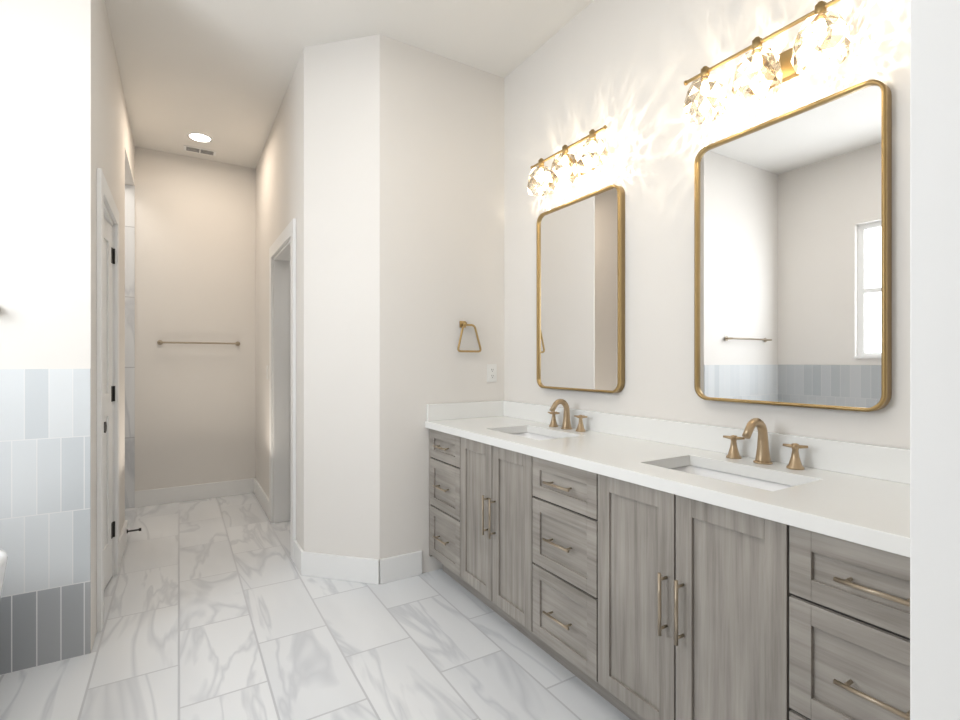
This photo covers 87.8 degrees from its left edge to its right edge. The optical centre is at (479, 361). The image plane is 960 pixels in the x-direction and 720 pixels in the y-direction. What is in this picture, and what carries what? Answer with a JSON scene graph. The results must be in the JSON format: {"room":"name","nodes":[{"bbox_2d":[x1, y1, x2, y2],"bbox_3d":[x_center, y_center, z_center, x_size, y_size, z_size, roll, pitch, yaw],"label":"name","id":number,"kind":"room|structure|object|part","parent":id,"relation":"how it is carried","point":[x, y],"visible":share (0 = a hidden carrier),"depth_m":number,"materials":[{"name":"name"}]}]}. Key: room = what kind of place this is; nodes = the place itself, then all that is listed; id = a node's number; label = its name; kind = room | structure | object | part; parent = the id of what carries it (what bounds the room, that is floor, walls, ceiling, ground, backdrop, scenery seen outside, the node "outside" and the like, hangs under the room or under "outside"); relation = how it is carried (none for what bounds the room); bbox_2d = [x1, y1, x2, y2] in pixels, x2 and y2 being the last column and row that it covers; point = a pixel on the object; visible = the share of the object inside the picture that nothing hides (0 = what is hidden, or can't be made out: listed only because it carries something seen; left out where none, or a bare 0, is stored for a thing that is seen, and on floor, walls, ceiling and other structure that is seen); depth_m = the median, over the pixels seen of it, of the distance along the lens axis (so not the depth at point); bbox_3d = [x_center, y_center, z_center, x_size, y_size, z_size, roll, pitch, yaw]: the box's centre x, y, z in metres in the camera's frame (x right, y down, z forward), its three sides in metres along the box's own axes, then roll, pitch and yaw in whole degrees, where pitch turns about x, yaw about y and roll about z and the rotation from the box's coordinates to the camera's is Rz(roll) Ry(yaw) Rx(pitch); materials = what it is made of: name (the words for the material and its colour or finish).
{"room":"bathroom","nodes":[
{"label":"bathroom","id":0,"kind":"room"},
{"bbox_2d":[94,0,134,639],"bbox_3d":[-2.433,-0.301,3.275,0.120,3.146,2.438,0,0,-31],"label":"wall","id":1,"kind":"structure","parent":0,"point":[109,129],"depth_m":2.85,"materials":[{"name":"paint"}]},
{"bbox_2d":[97,168,118,631],"bbox_3d":[-2.053,0.182,2.663,0.138,2.180,0.822,0,0,-31],"label":"trim","id":2,"kind":"structure","parent":1,"relation":"attached to","point":[104,195],"depth_m":2.41,"materials":[{"name":"white paint"}]},
{"bbox_2d":[104,218,114,588],"bbox_3d":[-2.026,0.233,2.680,0.120,2.054,0.603,0,0,-26],"label":"door","id":3,"kind":"structure","parent":1,"relation":"in","point":[108,403],"depth_m":2.85,"materials":[{"name":"white paint"}]},
{"bbox_3d":[-2.034,0.185,2.696,0.071,1.700,0.563,0,0,-31],"label":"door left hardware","id":4,"kind":"part","parent":3,"relation":"part of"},
{"bbox_2d":[119,478,421,584],"bbox_3d":[-1.014,1.202,2.562,1.574,0.140,5.125,0,0,-31],"label":"baseboard","id":5,"kind":"structure","parent":1,"relation":"attached to","point":[358,569],"depth_m":2.96,"materials":[{"name":"white paint"}]},
{"bbox_2d":[127,528,140,532],"bbox_3d":[-2.450,1.197,3.532,0.085,0.028,0.028,0,0,-31],"label":"doorstop","id":6,"kind":"object","parent":5,"relation":"attached to","point":[139,529],"visible":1,"depth_m":3.53,"materials":[{"name":"black"}]},
{"bbox_2d":[125,102,126,184],"bbox_3d":[-3.031,-0.301,3.181,1.240,3.146,0.120,0,0,-31],"label":"wall","id":7,"kind":"structure","parent":0,"point":[125,102],"depth_m":3.67,"materials":[{"name":"paint"}]},
{"bbox_2d":[135,147,255,490],"bbox_3d":[-2.592,-0.301,4.673,3.534,3.146,0.120,0,0,-31],"label":"wall","id":8,"kind":"structure","parent":0,"point":[195,281],"depth_m":4.58,"materials":[{"name":"paint"}]},
{"bbox_2d":[125,185,134,508],"bbox_3d":[-3.489,-0.128,4.056,1.120,2.800,0.008,0,0,-31],"label":"tiled wall","id":9,"kind":"structure","parent":8,"relation":"attached to","point":[129,346],"depth_m":4.32,"materials":[{"name":"stone"}]},
{"bbox_2d":[157,340,239,345],"bbox_3d":[-2.566,-0.168,4.574,0.669,0.044,0.070,0,0,-31],"label":"towel bar","id":10,"kind":"object","parent":8,"relation":"attached to","point":[160,342],"visible":1,"depth_m":4.53,"materials":[{"name":"gold metal"}]},
{"bbox_2d":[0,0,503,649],"bbox_3d":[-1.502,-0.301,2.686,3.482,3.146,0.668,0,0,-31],"label":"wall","id":11,"kind":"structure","parent":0,"point":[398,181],"depth_m":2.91,"materials":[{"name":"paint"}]},
{"bbox_2d":[0,369,90,674],"bbox_3d":[-2.206,0.652,1.866,1.188,1.240,0.008,0,0,-31],"label":"wall tile","id":12,"kind":"object","parent":11,"relation":"attached to","point":[45,496],"visible":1,"depth_m":2.09,"materials":[{"name":"grey tile"}]},
{"bbox_2d":[427,401,504,418],"bbox_3d":[-0.084,0.308,3.136,0.543,0.100,0.020,0,0,-31],"label":"backsplash","id":13,"kind":"structure","parent":11,"relation":"attached to","point":[444,410],"depth_m":3.12,"materials":[{"name":"white stone"}]},
{"bbox_2d":[457,321,481,351],"bbox_3d":[-0.071,-0.155,3.135,0.174,0.196,0.040,0,0,-31],"label":"towel ring","id":14,"kind":"object","parent":11,"relation":"attached to","point":[463,324],"visible":0.98,"depth_m":3.12,"materials":[{"name":"gold metal"}]},
{"bbox_2d":[487,364,496,381],"bbox_3d":[0.079,0.076,3.245,0.072,0.116,0.008,0,0,-31],"label":"electrical outlet plate","id":15,"kind":"object","parent":11,"relation":"attached to","point":[491,372],"visible":1,"depth_m":3.24,"materials":[{"name":"white plastic"}]},
{"bbox_2d":[256,76,292,497],"bbox_3d":[-1.649,-0.301,4.080,0.120,3.146,1.870,0,0,-31],"label":"wall","id":16,"kind":"structure","parent":0,"point":[274,192],"depth_m":4.19,"materials":[{"name":"paint"}]},
{"bbox_2d":[269,218,295,561],"bbox_3d":[-1.372,0.182,3.623,0.156,2.180,0.980,0,0,-31],"label":"trim","id":17,"kind":"structure","parent":16,"relation":"attached to","point":[282,268],"depth_m":3.93,"materials":[{"name":"white paint"}]},
{"bbox_2d":[0,493,630,719],"bbox_3d":[-0.786,1.322,1.617,4.362,0.100,7.980,0,0,-31],"label":"floor","id":18,"kind":"structure","parent":0,"point":[219,608],"depth_m":2.21,"materials":[{"name":"tile"}]},
{"bbox_2d":[0,549,7,599],"bbox_3d":[-1.713,0.981,0.951,0.900,0.583,1.700,0,0,-31],"label":"bathtub","id":19,"kind":"object","parent":18,"relation":"on","point":[3,559],"visible":1,"depth_m":1.76,"materials":[{"name":"white ceramic"}]},
{"bbox_2d":[425,427,909,719],"bbox_3d":[0.543,0.835,2.092,0.590,0.874,2.459,0,0,-31],"label":"bathroom vanity","id":20,"kind":"object","parent":18,"relation":"on","point":[636,568],"depth_m":1.52,"materials":[{"name":"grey wood"}]},
{"bbox_2d":[425,415,909,550],"bbox_3d":[0.550,0.378,2.095,0.573,0.040,2.459,0,0,-31],"label":"countertop","id":21,"kind":"structure","parent":20,"relation":"on","point":[875,510],"depth_m":1.54,"materials":[{"name":"white stone"}]},
{"bbox_2d":[509,431,564,438],"bbox_3d":[0.268,0.467,2.533,0.325,0.162,0.510,0,0,-31],"label":"sink","id":22,"kind":"object","parent":21,"relation":"in","point":[532,434],"depth_m":2.72,"materials":[{"name":"white ceramic"}]},
{"bbox_2d":[545,399,588,430],"bbox_3d":[0.428,0.277,2.630,0.148,0.162,0.286,0,0,-31],"label":"faucet","id":23,"kind":"object","parent":21,"relation":"on","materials":[{"name":"gold metal"}]},
{"bbox_2d":[665,463,792,490],"bbox_3d":[0.805,0.467,1.643,0.325,0.162,0.510,0,0,-31],"label":"sink","id":24,"kind":"object","parent":21,"relation":"in","point":[697,468],"depth_m":1.76,"materials":[{"name":"white ceramic"}]},
{"bbox_2d":[721,418,808,470],"bbox_3d":[0.965,0.277,1.739,0.148,0.162,0.286,0,0,-31],"label":"faucet","id":25,"kind":"object","parent":21,"relation":"on","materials":[{"name":"gold metal"}]},
{"bbox_2d":[105,0,593,168],"bbox_3d":[-0.786,-1.924,1.617,4.362,0.100,7.980,0,0,-31],"label":"ceiling","id":26,"kind":"structure","parent":0,"point":[220,72],"depth_m":2.95,"materials":[{"name":"paint"}]},
{"bbox_2d":[187,132,212,142],"bbox_3d":[-2.338,-1.869,4.164,0.190,0.008,0.190,0,0,-31],"label":"recessed light","id":27,"kind":"object","parent":26,"relation":"in","point":[200,137],"visible":1,"depth_m":4.16,"materials":[{"name":"white paint"}]},
{"bbox_2d":[184,145,215,155],"bbox_3d":[-2.484,-1.869,4.423,0.250,0.009,0.110,0,0,-31],"label":"ceiling vent","id":28,"kind":"object","parent":26,"relation":"in","point":[199,150],"visible":1,"depth_m":4.41,"materials":[{"name":"white metal"}]},
{"bbox_2d":[504,0,909,448],"bbox_3d":[0.751,-0.301,2.439,0.120,3.146,7.400,0,0,-31],"label":"wall","id":29,"kind":"structure","parent":0,"point":[622,70],"depth_m":2.22,"materials":[{"name":"paint"}]},
{"bbox_2d":[527,125,608,195],"bbox_3d":[0.462,-1.029,2.604,0.203,0.188,0.576,0,0,-31],"label":"sconce","id":30,"kind":"object","parent":29,"relation":"attached to","point":[583,164],"visible":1,"depth_m":2.58,"materials":[{"name":"clear glass"}]},
{"bbox_2d":[536,185,624,392],"bbox_3d":[0.516,-0.353,2.671,0.040,1.015,0.645,0,0,-31],"label":"mirror","id":31,"kind":"object","parent":29,"relation":"attached to","point":[580,293],"visible":1,"depth_m":2.62,"materials":[{"name":"gold metal"}]},
{"bbox_2d":[505,401,909,482],"bbox_3d":[0.787,0.308,2.237,0.020,0.100,2.459,0,0,-31],"label":"backsplash","id":32,"kind":"structure","parent":29,"relation":"attached to","point":[875,461],"depth_m":1.96,"materials":[{"name":"white stone"}]},
{"bbox_2d":[684,0,850,123],"bbox_3d":[0.981,-1.029,1.743,0.204,0.188,0.576,0,0,-31],"label":"sconce","id":33,"kind":"object","parent":29,"relation":"attached to","point":[770,71],"visible":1,"depth_m":1.71,"materials":[{"name":"clear glass"}]},
{"bbox_2d":[694,79,891,411],"bbox_3d":[1.060,-0.353,1.772,0.040,1.015,0.645,0,0,-31],"label":"mirror","id":34,"kind":"object","parent":29,"relation":"attached to","point":[793,258],"visible":1,"depth_m":1.70,"materials":[{"name":"gold metal"}]}
]}

